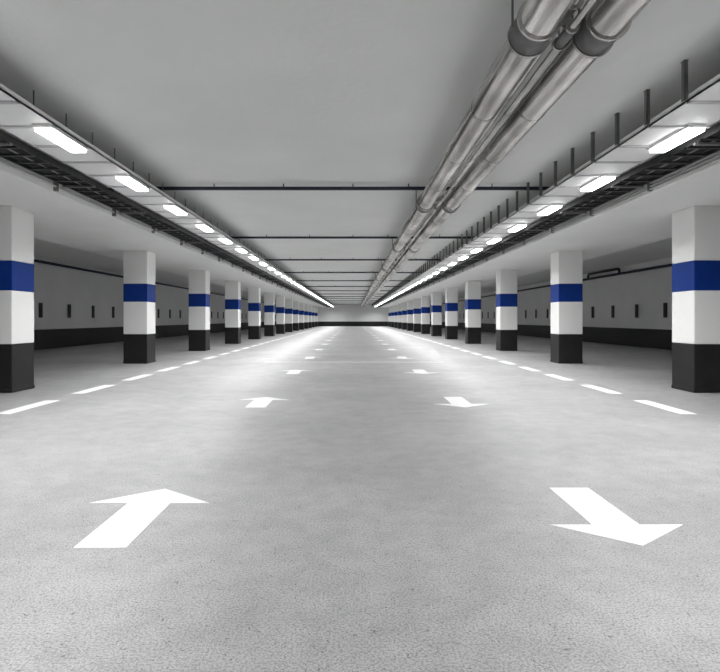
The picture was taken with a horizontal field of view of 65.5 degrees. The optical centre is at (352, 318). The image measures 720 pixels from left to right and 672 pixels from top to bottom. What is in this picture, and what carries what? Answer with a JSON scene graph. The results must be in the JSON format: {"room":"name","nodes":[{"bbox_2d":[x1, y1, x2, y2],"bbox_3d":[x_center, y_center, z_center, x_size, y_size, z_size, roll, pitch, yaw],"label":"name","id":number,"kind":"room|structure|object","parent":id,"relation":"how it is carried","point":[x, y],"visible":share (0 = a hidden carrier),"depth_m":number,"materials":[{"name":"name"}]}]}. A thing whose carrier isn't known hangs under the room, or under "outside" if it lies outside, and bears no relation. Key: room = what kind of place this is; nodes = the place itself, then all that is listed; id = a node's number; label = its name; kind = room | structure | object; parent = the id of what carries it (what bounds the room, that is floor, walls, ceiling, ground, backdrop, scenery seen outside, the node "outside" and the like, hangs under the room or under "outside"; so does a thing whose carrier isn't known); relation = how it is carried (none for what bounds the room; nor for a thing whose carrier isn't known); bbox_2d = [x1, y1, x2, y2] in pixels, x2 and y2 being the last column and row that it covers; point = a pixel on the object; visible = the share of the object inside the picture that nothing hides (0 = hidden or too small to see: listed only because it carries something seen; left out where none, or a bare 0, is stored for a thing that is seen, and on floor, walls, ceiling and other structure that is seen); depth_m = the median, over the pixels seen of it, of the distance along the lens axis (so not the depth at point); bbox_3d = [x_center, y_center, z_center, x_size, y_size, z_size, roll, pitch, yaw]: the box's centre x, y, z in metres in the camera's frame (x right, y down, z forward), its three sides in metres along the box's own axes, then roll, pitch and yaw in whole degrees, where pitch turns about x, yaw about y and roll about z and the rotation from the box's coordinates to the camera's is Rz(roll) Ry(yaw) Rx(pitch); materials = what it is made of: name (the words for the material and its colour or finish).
{"room":"parking garage","nodes":[
{"label":"parking garage","id":0,"kind":"room"},
{"bbox_2d":[34,257,275,329],"bbox_3d":[-10.185,-0.486,34.048,0.300,2.925,82.696,0,0,0],"label":"wall","id":1,"kind":"structure","parent":0,"point":[56,287],"depth_m":21.41,"materials":[{"name":"paint"}]},
{"bbox_2d":[39,303,42,317],"bbox_3d":[-10.020,-0.274,17.964,0.023,0.452,0.173,0,0,0],"label":"plates","id":2,"kind":"object","parent":1,"relation":"attached to","point":[40,304],"depth_m":17.96,"materials":[{"name":"black paint"}]},
{"bbox_2d":[68,304,70,317],"bbox_3d":[-10.020,-0.283,19.770,0.023,0.461,0.139,0,0,0],"label":"plates","id":3,"kind":"object","parent":1,"relation":"attached to","point":[69,311],"depth_m":19.76,"materials":[{"name":"black paint"}]},
{"bbox_2d":[92,306,94,317],"bbox_3d":[-10.020,-0.271,21.598,0.023,0.426,0.166,0,0,0],"label":"plates","id":4,"kind":"object","parent":1,"relation":"attached to","point":[93,307],"depth_m":21.59,"materials":[{"name":"black paint"}]},
{"bbox_2d":[112,307,114,317],"bbox_3d":[-10.020,-0.273,23.402,0.023,0.420,0.195,0,0,0],"label":"plates","id":5,"kind":"object","parent":1,"relation":"attached to","point":[113,308],"depth_m":23.40,"materials":[{"name":"black paint"}]},
{"bbox_2d":[33,322,275,349],"bbox_3d":[-10.027,0.656,34.048,0.015,0.640,82.096,0,0,0],"label":"baseboard","id":6,"kind":"structure","parent":1,"relation":"attached to","point":[43,338],"depth_m":21.50,"materials":[{"name":"black paint"}]},
{"bbox_2d":[34,259,275,304],"bbox_3d":[-9.968,-1.823,34.048,0.134,0.090,82.096,0,0,0],"label":"pipe","id":7,"kind":"object","parent":1,"relation":"attached to","point":[35,260],"visible":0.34,"depth_m":21.33,"materials":[{"name":"black metal"}]},
{"bbox_2d":[310,290,391,290],"bbox_3d":[0.000,-1.902,37.246,7.110,0.092,0.040,0,0,0],"label":"support rail","id":8,"kind":"object","parent":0,"point":[310,290],"depth_m":37.22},
{"bbox_2d":[325,300,377,300],"bbox_3d":[0.000,-1.902,56.700,7.110,0.092,0.040,0,0,0],"label":"support rail","id":9,"kind":"object","parent":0,"point":[325,300],"depth_m":56.67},
{"bbox_2d":[318,304,387,321],"bbox_3d":[0.000,-0.486,75.246,20.070,2.925,0.300,0,0,0],"label":"wall","id":10,"kind":"structure","parent":0,"point":[339,312],"depth_m":75.10,"materials":[{"name":"paint"}]},
{"bbox_2d":[0,129,325,307],"bbox_3d":[-4.725,-1.724,34.048,2.340,0.450,82.096,0,0,0],"label":"beam","id":11,"kind":"structure","parent":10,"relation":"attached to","point":[61,217],"depth_m":9.81,"materials":[{"name":"white paint"}]},
{"bbox_2d":[0,160,325,306],"bbox_3d":[-3.533,-1.575,33.998,0.045,0.108,81.996,0,0,0],"label":"conduit","id":12,"kind":"object","parent":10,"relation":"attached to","point":[55,185],"visible":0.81,"depth_m":8.26,"materials":[{"name":"metal"}]},
{"bbox_2d":[318,322,387,325],"bbox_3d":[0.000,0.656,75.088,20.030,0.640,0.015,0,0,0],"label":"baseboard","id":13,"kind":"structure","parent":10,"relation":"attached to","point":[319,323],"depth_m":75.08,"materials":[{"name":"black paint"}]},
{"bbox_2d":[379,151,719,307],"bbox_3d":[3.533,-1.575,33.998,0.045,0.108,81.996,0,0,0],"label":"conduit","id":14,"kind":"object","parent":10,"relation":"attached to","point":[650,185],"visible":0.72,"depth_m":7.59,"materials":[{"name":"metal"}]},
{"bbox_2d":[380,121,719,307],"bbox_3d":[4.725,-1.724,34.048,2.340,0.450,82.096,0,0,0],"label":"beam","id":15,"kind":"structure","parent":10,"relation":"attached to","point":[645,218],"depth_m":9.59,"materials":[{"name":"white paint"}]},
{"bbox_2d":[0,326,719,671],"bbox_3d":[0.000,1.075,34.048,20.670,0.202,82.696,0,0,0],"label":"floor","id":16,"kind":"structure","parent":0,"point":[357,520],"depth_m":2.86,"materials":[{"name":"concrete"}]},
{"bbox_2d":[0,206,34,392],"bbox_3d":[-4.768,-0.261,7.658,0.536,2.475,0.536,0,0,0],"label":"pillar","id":17,"kind":"structure","parent":16,"relation":"on","point":[16,224],"depth_m":7.50,"materials":[{"name":"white paint"}]},
{"bbox_2d":[123,251,155,363],"bbox_3d":[-4.768,-0.261,12.521,0.536,2.475,0.536,0,0,0],"label":"pillar","id":18,"kind":"structure","parent":16,"relation":"on","point":[139,288],"depth_m":12.26,"materials":[{"name":"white paint"}]},
{"bbox_2d":[188,270,209,350],"bbox_3d":[-4.768,-0.261,17.385,0.536,2.475,0.536,0,0,0],"label":"pillar","id":19,"kind":"structure","parent":16,"relation":"on","point":[199,280],"depth_m":17.12,"materials":[{"name":"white paint"}]},
{"bbox_2d":[225,281,240,343],"bbox_3d":[-4.768,-0.261,22.248,0.536,2.475,0.536,0,0,0],"label":"pillar","id":20,"kind":"structure","parent":16,"relation":"on","point":[232,288],"depth_m":21.99,"materials":[{"name":"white paint"}]},
{"bbox_2d":[248,288,260,338],"bbox_3d":[-4.768,-0.261,27.112,0.536,2.475,0.536,0,0,0],"label":"pillar","id":21,"kind":"structure","parent":16,"relation":"on","point":[254,294],"depth_m":26.85,"materials":[{"name":"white paint"}]},
{"bbox_2d":[264,293,274,335],"bbox_3d":[-4.768,-0.261,31.976,0.536,2.475,0.536,0,0,0],"label":"pillar","id":22,"kind":"structure","parent":16,"relation":"on","point":[269,298],"depth_m":31.71,"materials":[{"name":"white paint"}]},
{"bbox_2d":[276,296,284,333],"bbox_3d":[-4.768,-0.261,36.839,0.536,2.475,0.536,0,0,0],"label":"pillar","id":23,"kind":"structure","parent":16,"relation":"on","point":[280,300],"depth_m":36.57,"materials":[{"name":"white paint"}]},
{"bbox_2d":[285,299,292,331],"bbox_3d":[-4.768,-0.261,41.703,0.536,2.475,0.536,0,0,0],"label":"pillar","id":24,"kind":"structure","parent":16,"relation":"on","point":[288,302],"depth_m":41.44,"materials":[{"name":"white paint"}]},
{"bbox_2d":[293,301,298,330],"bbox_3d":[-4.768,-0.261,46.566,0.536,2.475,0.536,0,0,0],"label":"pillar","id":25,"kind":"structure","parent":16,"relation":"on","point":[295,303],"depth_m":46.30,"materials":[{"name":"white paint"}]},
{"bbox_2d":[299,303,303,329],"bbox_3d":[-4.768,-0.261,51.430,0.536,2.475,0.536,0,0,0],"label":"pillar","id":26,"kind":"structure","parent":16,"relation":"on","point":[301,305],"depth_m":51.16,"materials":[{"name":"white paint"}]},
{"bbox_2d":[304,304,307,328],"bbox_3d":[-4.768,-0.261,56.294,0.536,2.475,0.536,0,0,0],"label":"pillar","id":27,"kind":"structure","parent":16,"relation":"on","point":[305,305],"depth_m":56.03,"materials":[{"name":"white paint"}]},
{"bbox_2d":[308,305,311,327],"bbox_3d":[-4.768,-0.261,61.157,0.536,2.475,0.536,0,0,0],"label":"pillar","id":28,"kind":"structure","parent":16,"relation":"on","point":[309,306],"depth_m":60.89,"materials":[{"name":"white paint"}]},
{"bbox_2d":[312,306,314,326],"bbox_3d":[-4.768,-0.261,66.021,0.536,2.475,0.536,0,0,0],"label":"pillar","id":29,"kind":"structure","parent":16,"relation":"on","point":[313,307],"depth_m":65.76,"materials":[{"name":"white paint"}]},
{"bbox_2d":[315,307,317,326],"bbox_3d":[-4.768,-0.261,70.884,0.536,2.475,0.536,0,0,0],"label":"pillar","id":30,"kind":"structure","parent":16,"relation":"on","point":[316,308],"depth_m":70.62,"materials":[{"name":"white paint"}]},
{"bbox_2d":[0,326,719,425],"bbox_3d":[-0.079,0.976,36.943,7.212,0.002,74.995,0,0,0],"label":"lane markings","id":31,"kind":"object","parent":16,"relation":"on","point":[675,410],"visible":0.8,"depth_m":7.74,"materials":[{"name":"paint"}]},
{"bbox_2d":[388,307,390,326],"bbox_3d":[4.768,-0.261,70.884,0.536,2.475,0.536,0,0,0],"label":"pillar","id":32,"kind":"structure","parent":16,"relation":"on","point":[389,308],"depth_m":70.62,"materials":[{"name":"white paint"}]},
{"bbox_2d":[391,306,393,326],"bbox_3d":[4.768,-0.261,66.021,0.536,2.475,0.536,0,0,0],"label":"pillar","id":33,"kind":"structure","parent":16,"relation":"on","point":[392,307],"depth_m":65.76,"materials":[{"name":"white paint"}]},
{"bbox_2d":[394,305,397,327],"bbox_3d":[4.768,-0.261,61.157,0.536,2.475,0.536,0,0,0],"label":"pillar","id":34,"kind":"structure","parent":16,"relation":"on","point":[395,306],"depth_m":60.89,"materials":[{"name":"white paint"}]},
{"bbox_2d":[398,304,401,328],"bbox_3d":[4.768,-0.261,56.294,0.536,2.475,0.536,0,0,0],"label":"pillar","id":35,"kind":"structure","parent":16,"relation":"on","point":[399,305],"depth_m":56.03,"materials":[{"name":"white paint"}]},
{"bbox_2d":[402,303,406,329],"bbox_3d":[4.768,-0.261,51.430,0.536,2.475,0.536,0,0,0],"label":"pillar","id":36,"kind":"structure","parent":16,"relation":"on","point":[404,305],"depth_m":51.16,"materials":[{"name":"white paint"}]},
{"bbox_2d":[407,301,412,330],"bbox_3d":[4.768,-0.261,46.566,0.536,2.475,0.536,0,0,0],"label":"pillar","id":37,"kind":"structure","parent":16,"relation":"on","point":[409,303],"depth_m":46.30,"materials":[{"name":"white paint"}]},
{"bbox_2d":[413,299,420,331],"bbox_3d":[4.768,-0.261,41.703,0.536,2.475,0.536,0,0,0],"label":"pillar","id":38,"kind":"structure","parent":16,"relation":"on","point":[416,302],"depth_m":41.44,"materials":[{"name":"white paint"}]},
{"bbox_2d":[421,296,429,333],"bbox_3d":[4.768,-0.261,36.839,0.536,2.475,0.536,0,0,0],"label":"pillar","id":39,"kind":"structure","parent":16,"relation":"on","point":[425,300],"depth_m":36.57,"materials":[{"name":"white paint"}]},
{"bbox_2d":[431,293,441,335],"bbox_3d":[4.768,-0.261,31.976,0.536,2.475,0.536,0,0,0],"label":"pillar","id":40,"kind":"structure","parent":16,"relation":"on","point":[436,298],"depth_m":31.71,"materials":[{"name":"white paint"}]},
{"bbox_2d":[445,288,457,338],"bbox_3d":[4.768,-0.261,27.112,0.536,2.475,0.536,0,0,0],"label":"pillar","id":41,"kind":"structure","parent":16,"relation":"on","point":[451,294],"depth_m":26.85,"materials":[{"name":"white paint"}]},
{"bbox_2d":[465,281,480,343],"bbox_3d":[4.768,-0.261,22.248,0.536,2.475,0.536,0,0,0],"label":"pillar","id":42,"kind":"structure","parent":16,"relation":"on","point":[472,288],"depth_m":21.99,"materials":[{"name":"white paint"}]},
{"bbox_2d":[496,270,517,350],"bbox_3d":[4.768,-0.261,17.385,0.536,2.475,0.536,0,0,0],"label":"pillar","id":43,"kind":"structure","parent":16,"relation":"on","point":[506,280],"depth_m":17.12,"materials":[{"name":"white paint"}]},
{"bbox_2d":[550,251,582,363],"bbox_3d":[4.768,-0.261,12.521,0.536,2.475,0.536,0,0,0],"label":"pillar","id":44,"kind":"structure","parent":16,"relation":"on","point":[566,288],"depth_m":12.26,"materials":[{"name":"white paint"}]},
{"bbox_2d":[671,206,719,392],"bbox_3d":[4.768,-0.261,7.658,0.536,2.475,0.536,0,0,0],"label":"pillar","id":45,"kind":"structure","parent":16,"relation":"on","point":[695,229],"depth_m":7.40,"materials":[{"name":"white paint"}]},
{"bbox_2d":[0,0,719,303],"bbox_3d":[0.000,-2.099,34.048,20.670,0.300,82.696,0,0,0],"label":"ceiling","id":46,"kind":"structure","parent":0,"point":[193,93],"depth_m":5.04,"materials":[{"name":"paint"}]},
{"bbox_2d":[0,130,329,306],"bbox_3d":[-3.263,-1.756,33.998,0.381,0.384,81.996,0,0,0],"label":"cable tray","id":47,"kind":"object","parent":46,"relation":"attached to","point":[12,149],"visible":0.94,"depth_m":7.18,"materials":[{"name":"metal"}]},
{"bbox_2d":[0,83,332,306],"bbox_3d":[-2.779,-1.788,33.998,0.518,0.320,81.996,0,0,0],"label":"rail","id":48,"kind":"object","parent":46,"relation":"hanging from","point":[17,115],"visible":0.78,"depth_m":6.07,"materials":[{"name":"metal"}]},
{"bbox_2d":[32,124,88,152],"bbox_3d":[-2.619,-1.615,5.040,0.170,0.054,0.660,0,0,0],"label":"ceiling lamp","id":49,"kind":"object","parent":48,"relation":"attached to","point":[49,131],"visible":1,"depth_m":4.95,"materials":[{"name":"white plastic"}]},
{"bbox_2d":[114,174,149,190],"bbox_3d":[-2.619,-1.615,6.661,0.170,0.054,0.660,0,0,0],"label":"ceiling lamp","id":50,"kind":"object","parent":48,"relation":"attached to","point":[132,182],"visible":1,"depth_m":6.56,"materials":[{"name":"white plastic"}]},
{"bbox_2d":[163,203,187,215],"bbox_3d":[-2.619,-1.615,8.282,0.170,0.054,0.660,0,0,0],"label":"ceiling lamp","id":51,"kind":"object","parent":48,"relation":"attached to","point":[172,207],"visible":1,"depth_m":8.18,"materials":[{"name":"white plastic"}]},
{"bbox_2d":[195,223,213,231],"bbox_3d":[-2.619,-1.615,9.904,0.170,0.054,0.660,0,0,0],"label":"ceiling lamp","id":52,"kind":"object","parent":48,"relation":"attached to","point":[202,226],"visible":1,"depth_m":9.75,"materials":[{"name":"white plastic"}]},
{"bbox_2d":[218,237,232,243],"bbox_3d":[-2.619,-1.615,11.525,0.170,0.054,0.660,0,0,0],"label":"ceiling lamp","id":53,"kind":"object","parent":48,"relation":"attached to","point":[225,240],"visible":1,"depth_m":11.37,"materials":[{"name":"white plastic"}]},
{"bbox_2d":[235,247,247,252],"bbox_3d":[-2.619,-1.615,13.146,0.170,0.054,0.660,0,0,0],"label":"ceiling lamp","id":54,"kind":"object","parent":48,"relation":"attached to","point":[240,249],"visible":1,"depth_m":12.98,"materials":[{"name":"white plastic"}]},
{"bbox_2d":[248,255,258,259],"bbox_3d":[-2.619,-1.615,14.767,0.170,0.054,0.660,0,0,0],"label":"ceiling lamp","id":55,"kind":"object","parent":48,"relation":"attached to","point":[253,257],"visible":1,"depth_m":14.48,"materials":[{"name":"white plastic"}]},
{"bbox_2d":[110,184,548,189],"bbox_3d":[0.000,-1.902,8.064,7.110,0.092,0.040,0,0,0],"label":"support rail","id":56,"kind":"object","parent":46,"relation":"attached to","point":[164,188],"depth_m":8.04,"materials":[{"name":"black metal"}]},
{"bbox_2d":[242,258,441,260],"bbox_3d":[0.000,-1.902,17.791,7.110,0.092,0.040,0,0,0],"label":"support rail","id":57,"kind":"object","parent":46,"relation":"attached to","point":[321,259],"depth_m":17.77,"materials":[{"name":"black metal"}]},
{"bbox_2d":[292,285,397,286],"bbox_3d":[0.000,-1.902,32.382,7.110,0.092,0.040,0,0,0],"label":"support rail","id":58,"kind":"object","parent":46,"relation":"attached to","point":[318,285],"depth_m":32.36,"materials":[{"name":"black metal"}]},
{"bbox_2d":[319,296,382,296],"bbox_3d":[0.000,-1.902,46.973,7.110,0.092,0.040,0,0,0],"label":"support rail","id":59,"kind":"object","parent":46,"relation":"attached to","point":[319,296],"depth_m":46.95,"materials":[{"name":"black metal"}]},
{"bbox_2d":[322,298,379,298],"bbox_3d":[0.000,-1.902,51.836,7.110,0.092,0.040,0,0,0],"label":"support rail","id":60,"kind":"object","parent":46,"relation":"attached to","point":[322,298],"depth_m":51.82,"materials":[{"name":"black metal"}]},
{"bbox_2d":[298,279,406,280],"bbox_3d":[0.000,-1.902,27.518,7.110,0.092,0.040,0,0,0],"label":"support rail","id":61,"kind":"object","parent":46,"relation":"attached to","point":[332,279],"depth_m":27.50,"materials":[{"name":"black metal"}]},
{"bbox_2d":[199,235,506,238],"bbox_3d":[0.000,-1.902,12.928,7.110,0.092,0.040,0,0,0],"label":"support rail","id":62,"kind":"object","parent":46,"relation":"attached to","point":[236,237],"depth_m":12.91,"materials":[{"name":"black metal"}]},
{"bbox_2d":[266,271,439,272],"bbox_3d":[0.000,-1.902,22.655,7.110,0.092,0.040,0,0,0],"label":"support rail","id":63,"kind":"object","parent":46,"relation":"attached to","point":[303,271],"depth_m":22.64,"materials":[{"name":"black metal"}]},
{"bbox_2d":[360,0,574,306],"bbox_3d":[1.035,-1.704,33.998,0.261,0.328,81.996,0,0,0],"label":"ceiling pipe","id":64,"kind":"object","parent":46,"relation":"hanging from","point":[536,22],"depth_m":3.89,"materials":[{"name":"silver metal"}]},
{"bbox_2d":[363,0,583,304],"bbox_3d":[1.224,-1.790,33.998,0.114,0.155,81.996,0,0,0],"label":"ceiling pipe","id":65,"kind":"object","parent":46,"relation":"hanging from","point":[577,4],"depth_m":4.41,"materials":[{"name":"silver metal"}]},
{"bbox_2d":[362,0,595,306],"bbox_3d":[1.215,-1.723,33.998,0.091,0.288,81.996,0,0,0],"label":"ceiling pipe","id":66,"kind":"object","parent":46,"relation":"hanging from","point":[572,26],"depth_m":3.77,"materials":[{"name":"silver metal"}]},
{"bbox_2d":[363,0,650,306],"bbox_3d":[1.416,-1.704,33.998,0.261,0.328,81.996,0,0,0],"label":"ceiling pipe","id":67,"kind":"object","parent":46,"relation":"hanging from","point":[606,21],"depth_m":3.95,"materials":[{"name":"silver metal"}]},
{"bbox_2d":[372,59,719,306],"bbox_3d":[2.763,-1.788,33.998,0.550,0.320,81.996,0,0,0],"label":"rail","id":68,"kind":"object","parent":46,"relation":"hanging from","point":[702,105],"visible":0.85,"depth_m":5.83,"materials":[{"name":"metal"}]},
{"bbox_2d":[458,255,468,259],"bbox_3d":[2.902,-1.615,14.767,0.170,0.054,0.660,0,0,0],"label":"ceiling lamp","id":69,"kind":"object","parent":68,"relation":"attached to","point":[462,257],"visible":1,"depth_m":14.48,"materials":[{"name":"white plastic"}]},
{"bbox_2d":[470,247,482,252],"bbox_3d":[2.902,-1.615,13.146,0.170,0.054,0.660,0,0,0],"label":"ceiling lamp","id":70,"kind":"object","parent":68,"relation":"attached to","point":[477,249],"visible":1,"depth_m":12.98,"materials":[{"name":"white plastic"}]},
{"bbox_2d":[486,237,501,243],"bbox_3d":[2.902,-1.615,11.525,0.170,0.054,0.660,0,0,0],"label":"ceiling lamp","id":71,"kind":"object","parent":68,"relation":"attached to","point":[493,240],"visible":1,"depth_m":11.37,"materials":[{"name":"white plastic"}]},
{"bbox_2d":[507,223,527,231],"bbox_3d":[2.902,-1.615,9.904,0.170,0.054,0.660,0,0,0],"label":"ceiling lamp","id":72,"kind":"object","parent":68,"relation":"attached to","point":[518,226],"visible":1,"depth_m":9.77,"materials":[{"name":"white plastic"}]},
{"bbox_2d":[536,203,562,215],"bbox_3d":[2.902,-1.615,8.282,0.170,0.054,0.660,0,0,0],"label":"ceiling lamp","id":73,"kind":"object","parent":68,"relation":"attached to","point":[547,210],"visible":1,"depth_m":8.15,"materials":[{"name":"white plastic"}]},
{"bbox_2d":[579,174,616,190],"bbox_3d":[2.902,-1.615,6.661,0.170,0.054,0.660,0,0,0],"label":"ceiling lamp","id":74,"kind":"object","parent":68,"relation":"attached to","point":[597,182],"visible":1,"depth_m":6.56,"materials":[{"name":"white plastic"}]},
{"bbox_2d":[647,124,707,152],"bbox_3d":[2.902,-1.615,5.040,0.170,0.054,0.660,0,0,0],"label":"ceiling lamp","id":75,"kind":"object","parent":68,"relation":"attached to","point":[689,131],"visible":1,"depth_m":4.95,"materials":[{"name":"white plastic"}]},
{"bbox_2d":[376,122,719,306],"bbox_3d":[3.263,-1.756,33.998,0.381,0.384,81.996,0,0,0],"label":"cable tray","id":76,"kind":"object","parent":46,"relation":"attached to","point":[706,143],"visible":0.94,"depth_m":6.93,"materials":[{"name":"metal"}]},
{"bbox_2d":[430,257,671,329],"bbox_3d":[10.185,-0.486,34.048,0.300,2.925,82.696,0,0,0],"label":"wall","id":77,"kind":"structure","parent":0,"point":[649,289],"depth_m":21.49,"materials":[{"name":"paint"}]},
{"bbox_2d":[430,264,671,305],"bbox_3d":[9.968,-1.784,34.048,0.134,0.284,82.096,0,0,0],"label":"pipe","id":78,"kind":"object","parent":77,"relation":"attached to","point":[666,265],"visible":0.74,"depth_m":21.69,"materials":[{"name":"black metal"}]},
{"bbox_2d":[430,322,672,349],"bbox_3d":[10.027,0.656,34.048,0.015,0.640,82.096,0,0,0],"label":"baseboard","id":79,"kind":"structure","parent":77,"relation":"attached to","point":[647,338],"depth_m":21.50,"materials":[{"name":"black paint"}]},
{"bbox_2d":[591,307,593,317],"bbox_3d":[10.020,-0.273,23.402,0.023,0.420,0.195,0,0,0],"label":"plates","id":80,"kind":"object","parent":77,"relation":"attached to","point":[592,308],"depth_m":23.40,"materials":[{"name":"black paint"}]},
{"bbox_2d":[611,306,613,317],"bbox_3d":[10.020,-0.271,21.598,0.023,0.426,0.166,0,0,0],"label":"plates","id":81,"kind":"object","parent":77,"relation":"attached to","point":[612,307],"depth_m":21.59,"materials":[{"name":"black paint"}]},
{"bbox_2d":[635,304,637,317],"bbox_3d":[10.020,-0.283,19.770,0.023,0.461,0.139,0,0,0],"label":"plates","id":82,"kind":"object","parent":77,"relation":"attached to","point":[636,311],"depth_m":19.76,"materials":[{"name":"black paint"}]},
{"bbox_2d":[663,303,666,317],"bbox_3d":[10.020,-0.274,17.964,0.023,0.452,0.173,0,0,0],"label":"plates","id":83,"kind":"object","parent":77,"relation":"attached to","point":[664,304],"depth_m":17.96,"materials":[{"name":"black paint"}]}
]}

